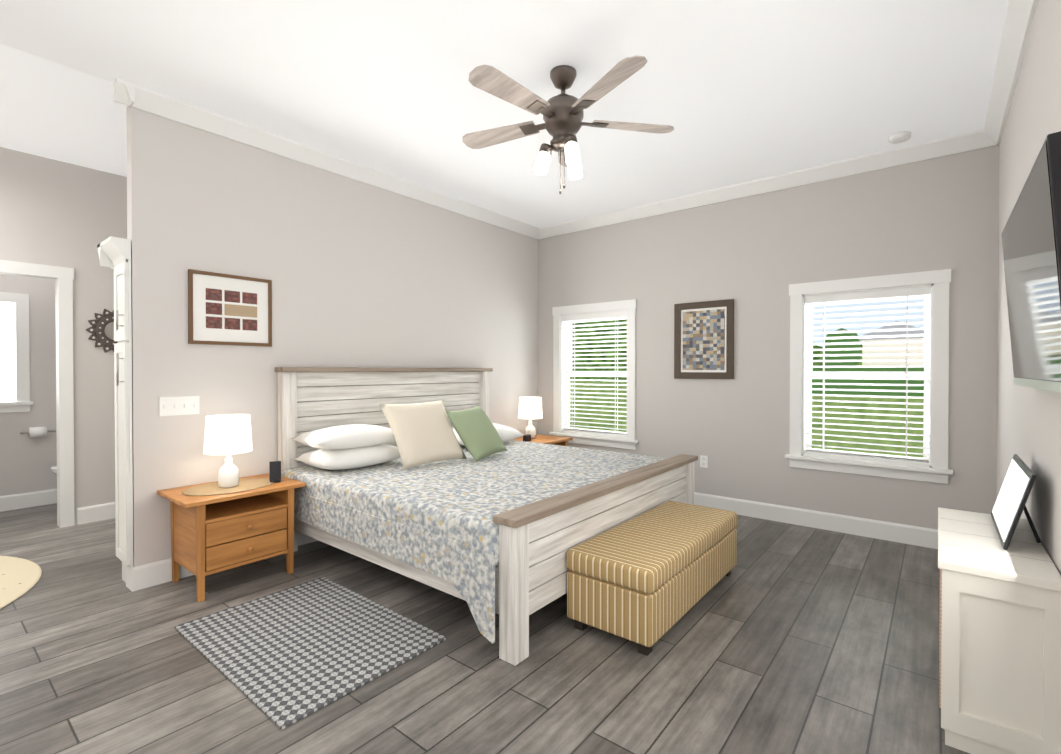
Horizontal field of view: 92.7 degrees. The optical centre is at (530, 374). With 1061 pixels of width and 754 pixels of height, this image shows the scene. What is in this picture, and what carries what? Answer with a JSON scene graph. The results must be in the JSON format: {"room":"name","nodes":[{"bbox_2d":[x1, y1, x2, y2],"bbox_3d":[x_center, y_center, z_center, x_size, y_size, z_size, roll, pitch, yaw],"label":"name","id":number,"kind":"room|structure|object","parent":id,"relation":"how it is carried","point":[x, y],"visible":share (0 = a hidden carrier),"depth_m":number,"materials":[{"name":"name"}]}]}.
{"room":"bedroom","nodes":[
{"label":"bedroom","id":0,"kind":"room"},
{"bbox_2d":[0,274,56,495],"bbox_3d":[-5.005,-0.259,4.856,0.120,3.100,2.440,0,1,39],"label":"wall","id":1,"kind":"structure","parent":0,"point":[27,463],"depth_m":4.96,"materials":[{"name":"grey paint"}]},
{"bbox_2d":[0,292,32,412],"bbox_3d":[-5.118,-0.207,4.581,0.050,1.140,0.870,0,1,39],"label":"window","id":2,"kind":"structure","parent":1,"relation":"in","point":[14,360],"depth_m":4.84,"materials":[{"name":"white"}]},
{"bbox_2d":[0,489,56,511],"bbox_3d":[-4.952,1.220,4.827,0.016,0.142,2.200,0,1,39],"label":"baseboard","id":3,"kind":"structure","parent":1,"relation":"attached to","point":[38,498],"depth_m":4.91,"materials":[{"name":"white wood"}]},
{"bbox_2d":[20,426,55,437],"bbox_3d":[-4.796,0.560,4.939,0.109,0.100,0.260,0,1,39],"label":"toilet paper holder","id":4,"kind":"object","parent":1,"relation":"attached to","point":[33,432],"visible":0.94,"depth_m":4.90,"materials":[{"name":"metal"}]},
{"bbox_2d":[0,147,126,524],"bbox_3d":[-4.362,-0.251,3.901,0.120,3.100,3.120,0,1,39],"label":"wall","id":5,"kind":"structure","parent":0,"point":[53,212],"depth_m":4.38,"materials":[{"name":"grey paint"}]},
{"bbox_2d":[0,260,74,527],"bbox_3d":[-4.285,0.196,3.981,0.142,2.205,1.034,0,1,39],"label":"door frame","id":6,"kind":"structure","parent":5,"relation":"attached to","point":[63,277],"depth_m":4.29,"materials":[{"name":"white wood"}]},
{"bbox_2d":[77,502,114,524],"bbox_3d":[-3.689,1.222,4.640,0.016,0.142,0.706,0,1,39],"label":"baseboard","id":7,"kind":"structure","parent":5,"relation":"attached to","point":[100,512],"depth_m":4.45,"materials":[{"name":"white wood"}]},
{"bbox_2d":[86,309,117,352],"bbox_3d":[-3.735,-0.392,4.563,0.022,0.426,0.426,0,1,39],"label":"round mirror","id":8,"kind":"object","parent":5,"relation":"attached to","point":[101,329],"visible":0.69,"depth_m":4.49,"materials":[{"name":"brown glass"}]},
{"bbox_2d":[0,44,126,176],"bbox_3d":[-3.108,-1.869,4.789,3.300,0.120,6.500,0,1,39],"label":"ceiling","id":9,"kind":"structure","parent":0,"point":[52,110],"depth_m":3.50,"materials":[{"name":"white paint"}]},
{"bbox_2d":[126,107,537,566],"bbox_3d":[-1.194,-0.257,4.629,0.100,3.100,3.970,0,1,39],"label":"wall","id":10,"kind":"structure","parent":0,"point":[360,274],"depth_m":3.73,"materials":[{"name":"grey paint"}]},
{"bbox_2d":[159,396,198,415],"bbox_3d":[-2.246,0.200,3.234,0.016,0.119,0.214,0,1,39],"label":"switch plate","id":11,"kind":"object","parent":10,"relation":"attached to","point":[179,405],"visible":1,"depth_m":3.23,"materials":[{"name":"white plastic"}]},
{"bbox_2d":[126,532,318,591],"bbox_3d":[-1.166,1.222,4.584,0.016,0.142,3.946,0,1,39],"label":"baseboard","id":12,"kind":"structure","parent":10,"relation":"attached to","point":[140,577],"depth_m":3.13,"materials":[{"name":"white wood"}]},
{"bbox_2d":[188,269,271,346],"bbox_3d":[-2.046,-0.442,3.471,0.021,0.480,0.520,0,1,39],"label":"picture","id":13,"kind":"object","parent":10,"relation":"attached to","point":[225,309],"visible":1,"depth_m":3.45,"materials":[{"name":"white paper"}]},
{"bbox_2d":[113,78,540,238],"bbox_3d":[-1.182,-1.673,4.488,0.090,0.105,3.954,0,1,39],"label":"crown molding","id":14,"kind":"structure","parent":10,"relation":"attached to","point":[126,93],"depth_m":3.73,"materials":[{"name":"white wood"}]},
{"bbox_2d":[0,503,969,753],"bbox_3d":[-1.430,1.333,3.466,7.610,0.060,6.500,0,1,39],"label":"floor","id":15,"kind":"structure","parent":0,"point":[784,638],"depth_m":2.25,"materials":[{"name":"grey wood"}]},
{"bbox_2d":[0,556,41,607],"bbox_3d":[-3.926,1.305,2.639,1.980,0.010,1.980,0,1,39],"label":"round rug","id":16,"kind":"object","parent":15,"relation":"on","point":[19,577],"visible":0.9,"depth_m":3.23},
{"bbox_2d":[50,465,56,475],"bbox_3d":[-4.254,0.884,5.097,0.440,0.810,0.857,0,1,39],"label":"toilet","id":17,"kind":"object","parent":15,"relation":"on","point":[53,469],"visible":0.1,"depth_m":4.76,"materials":[{"name":"white ceramic"}]},
{"bbox_2d":[97,236,132,582],"bbox_3d":[-2.414,0.245,3.305,0.327,2.120,0.570,0,1,39],"label":"door","id":18,"kind":"structure","parent":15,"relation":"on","point":[114,253],"depth_m":3.06,"materials":[{"name":"white paint"}]},
{"bbox_2d":[157,473,305,601],"bbox_3d":[-1.911,1.013,3.260,0.515,0.585,0.690,0,1,39],"label":"nightstand","id":19,"kind":"object","parent":15,"relation":"on","point":[212,534],"visible":0.92,"depth_m":3.10,"materials":[{"name":"brown wood"}]},
{"bbox_2d":[182,478,273,495],"bbox_3d":[-1.922,0.717,3.240,0.399,0.006,0.525,0,1,39],"label":"woven placemat","id":20,"kind":"object","parent":19,"relation":"on","point":[210,489],"visible":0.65,"depth_m":3.17,"materials":[{"name":"beige wicker"}]},
{"bbox_2d":[203,414,252,487],"bbox_3d":[-1.928,0.488,3.230,0.270,0.450,0.270,0,1,39],"label":"lamp","id":21,"kind":"object","parent":20,"relation":"on","point":[227,435],"visible":1,"depth_m":3.15,"materials":[{"name":"white ceramic"}]},
{"bbox_2d":[269,461,280,482],"bbox_3d":[-1.710,0.652,3.390,0.070,0.133,0.070,0,1,-26],"label":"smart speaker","id":22,"kind":"object","parent":19,"relation":"on","point":[274,471],"visible":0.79,"depth_m":3.40,"materials":[{"name":"black plastic"}]},
{"bbox_2d":[175,577,446,728],"bbox_3d":[-1.126,1.306,2.559,1.180,0.010,0.810,0,1,39],"label":"rug","id":23,"kind":"object","parent":15,"relation":"on","point":[284,658],"visible":0.96,"depth_m":2.45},
{"bbox_2d":[275,367,697,665],"bbox_3d":[-0.281,0.623,3.824,2.318,1.355,2.234,0,1,39],"label":"bed","id":24,"kind":"object","parent":15,"relation":"on","point":[437,478],"visible":0.94,"depth_m":3.29,"materials":[{"name":"grey fabric"}]},
{"bbox_2d":[513,434,572,445],"bbox_3d":[-0.009,0.992,5.516,0.645,0.585,0.730,0,1,39],"label":"nightstand","id":25,"kind":"object","parent":15,"relation":"on","point":[552,440],"visible":0.06,"depth_m":5.54,"materials":[{"name":"brown wood"}]},
{"bbox_2d":[523,434,530,441],"bbox_3d":[-0.036,0.666,5.316,0.050,0.069,0.080,0,1,39],"label":"clock","id":26,"kind":"object","parent":25,"relation":"on","point":[526,437],"visible":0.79,"depth_m":5.29,"materials":[{"name":"black plastic"}]},
{"bbox_2d":[518,397,542,438],"bbox_3d":[-0.002,0.473,5.556,0.270,0.450,0.270,0,1,39],"label":"lamp","id":27,"kind":"object","parent":25,"relation":"on","point":[530,408],"visible":0.88,"depth_m":5.46,"materials":[{"name":"white fabric"}]},
{"bbox_2d":[567,501,736,655],"bbox_3d":[0.769,1.103,2.963,0.482,0.410,1.292,0,1,39],"label":"bench","id":28,"kind":"object","parent":15,"relation":"on","point":[647,581],"visible":1,"depth_m":2.58,"materials":[{"name":"yellow fabric"}]},
{"bbox_2d":[938,507,1060,753],"bbox_3d":[1.849,0.986,2.047,0.316,0.661,0.894,0,1,39],"label":"dresser","id":29,"kind":"object","parent":15,"relation":"on","point":[999,649],"visible":0.98,"depth_m":1.73,"materials":[{"name":"white painted wood"}]},
{"bbox_2d":[991,454,1040,549],"bbox_3d":[1.992,0.507,2.074,0.120,0.291,0.580,0,1,39],"label":"picture frame","id":30,"kind":"object","parent":29,"relation":"on","point":[1009,507],"visible":0.98,"depth_m":1.99,"materials":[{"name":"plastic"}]},
{"bbox_2d":[0,0,1007,227],"bbox_3d":[-0.145,-1.807,2.402,4.310,0.200,6.500,0,1,39],"label":"ceiling","id":31,"kind":"structure","parent":0,"point":[732,92],"depth_m":2.88,"materials":[{"name":"white paint"}]},
{"bbox_2d":[462,56,673,193],"bbox_3d":[0.148,-1.367,2.850,1.270,0.686,1.242,0,1,39],"label":"ceiling fan","id":32,"kind":"object","parent":31,"relation":"hanging from","point":[562,113],"visible":1,"depth_m":2.78,"materials":[{"name":"brown wood"}]},
{"bbox_2d":[888,131,910,143],"bbox_3d":[2.656,-1.700,3.639,0.136,0.034,0.136,0,1,39],"label":"smoke detector","id":33,"kind":"object","parent":31,"relation":"attached to","point":[899,137],"visible":1,"depth_m":3.61,"materials":[{"name":"white plastic"}]},
{"bbox_2d":[538,145,998,529],"bbox_3d":[1.691,-0.260,4.949,4.230,3.100,0.150,0,1,39],"label":"wall","id":34,"kind":"structure","parent":0,"point":[754,256],"depth_m":4.45,"materials":[{"name":"grey paint"}]},
{"bbox_2d":[549,299,637,449],"bbox_3d":[0.723,-0.002,5.694,1.120,1.580,0.210,0,1,39],"label":"window","id":35,"kind":"structure","parent":34,"relation":"in","point":[564,317],"depth_m":5.67,"materials":[{"name":"white"}]},
{"bbox_2d":[700,455,707,467],"bbox_3d":[1.671,0.838,4.874,0.075,0.115,0.008,0,1,39],"label":"electrical outlet","id":36,"kind":"object","parent":34,"relation":"attached to","point":[704,461],"visible":1,"depth_m":4.87,"materials":[{"name":"white plastic"}]},
{"bbox_2d":[674,299,733,378],"bbox_3d":[1.658,-0.329,4.859,0.570,0.740,0.030,0,1,39],"label":"framed picture","id":37,"kind":"object","parent":34,"relation":"attached to","point":[704,340],"visible":1,"depth_m":4.85,"materials":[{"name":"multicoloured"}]},
{"bbox_2d":[541,130,981,238],"bbox_3d":[1.628,-1.677,4.838,4.015,0.105,0.085,0,1,39],"label":"crown molding","id":38,"kind":"structure","parent":34,"relation":"attached to","point":[969,141],"depth_m":4.35,"materials":[{"name":"white wood"}]},
{"bbox_2d":[694,492,937,548],"bbox_3d":[1.671,1.220,4.873,4.070,0.142,0.016,0,1,39],"label":"baseboard","id":39,"kind":"structure","parent":34,"relation":"attached to","point":[895,532],"depth_m":4.22,"materials":[{"name":"white wood"}]},
{"bbox_2d":[785,269,952,483],"bbox_3d":[2.700,0.013,4.100,1.120,1.580,0.210,0,1,39],"label":"window","id":40,"kind":"structure","parent":34,"relation":"in","point":[931,288],"depth_m":4.03,"materials":[{"name":"white wood"}]},
{"bbox_2d":[996,0,1060,574],"bbox_3d":[1.435,-0.210,1.142,0.150,3.070,6.400,0,1,39],"label":"wall","id":41,"kind":"structure","parent":0,"point":[1029,426],"depth_m":2.26,"materials":[{"name":"grey paint"}]},
{"bbox_2d":[981,0,1037,147],"bbox_3d":[1.344,-1.644,1.203,0.085,0.105,6.100,0,1,39],"label":"crown molding","id":42,"kind":"structure","parent":41,"relation":"attached to","point":[1019,17],"depth_m":2.68,"materials":[{"name":"white wood"}]},
{"bbox_2d":[1001,131,1060,391],"bbox_3d":[1.741,-0.288,1.730,0.112,0.666,1.200,0,1,39],"label":"screen","id":43,"kind":"object","parent":41,"relation":"attached to","point":[1031,239],"visible":1,"depth_m":1.54,"materials":[{"name":"black glass"}]},
{"label":"outside","id":44,"kind":"structure","parent":0,"visible":0},
{"bbox_2d":[570,299,924,457],"bbox_3d":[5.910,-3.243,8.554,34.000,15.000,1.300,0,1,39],"label":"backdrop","id":45,"kind":"structure","parent":44,"point":[891,436],"depth_m":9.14,"materials":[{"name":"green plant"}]}
]}

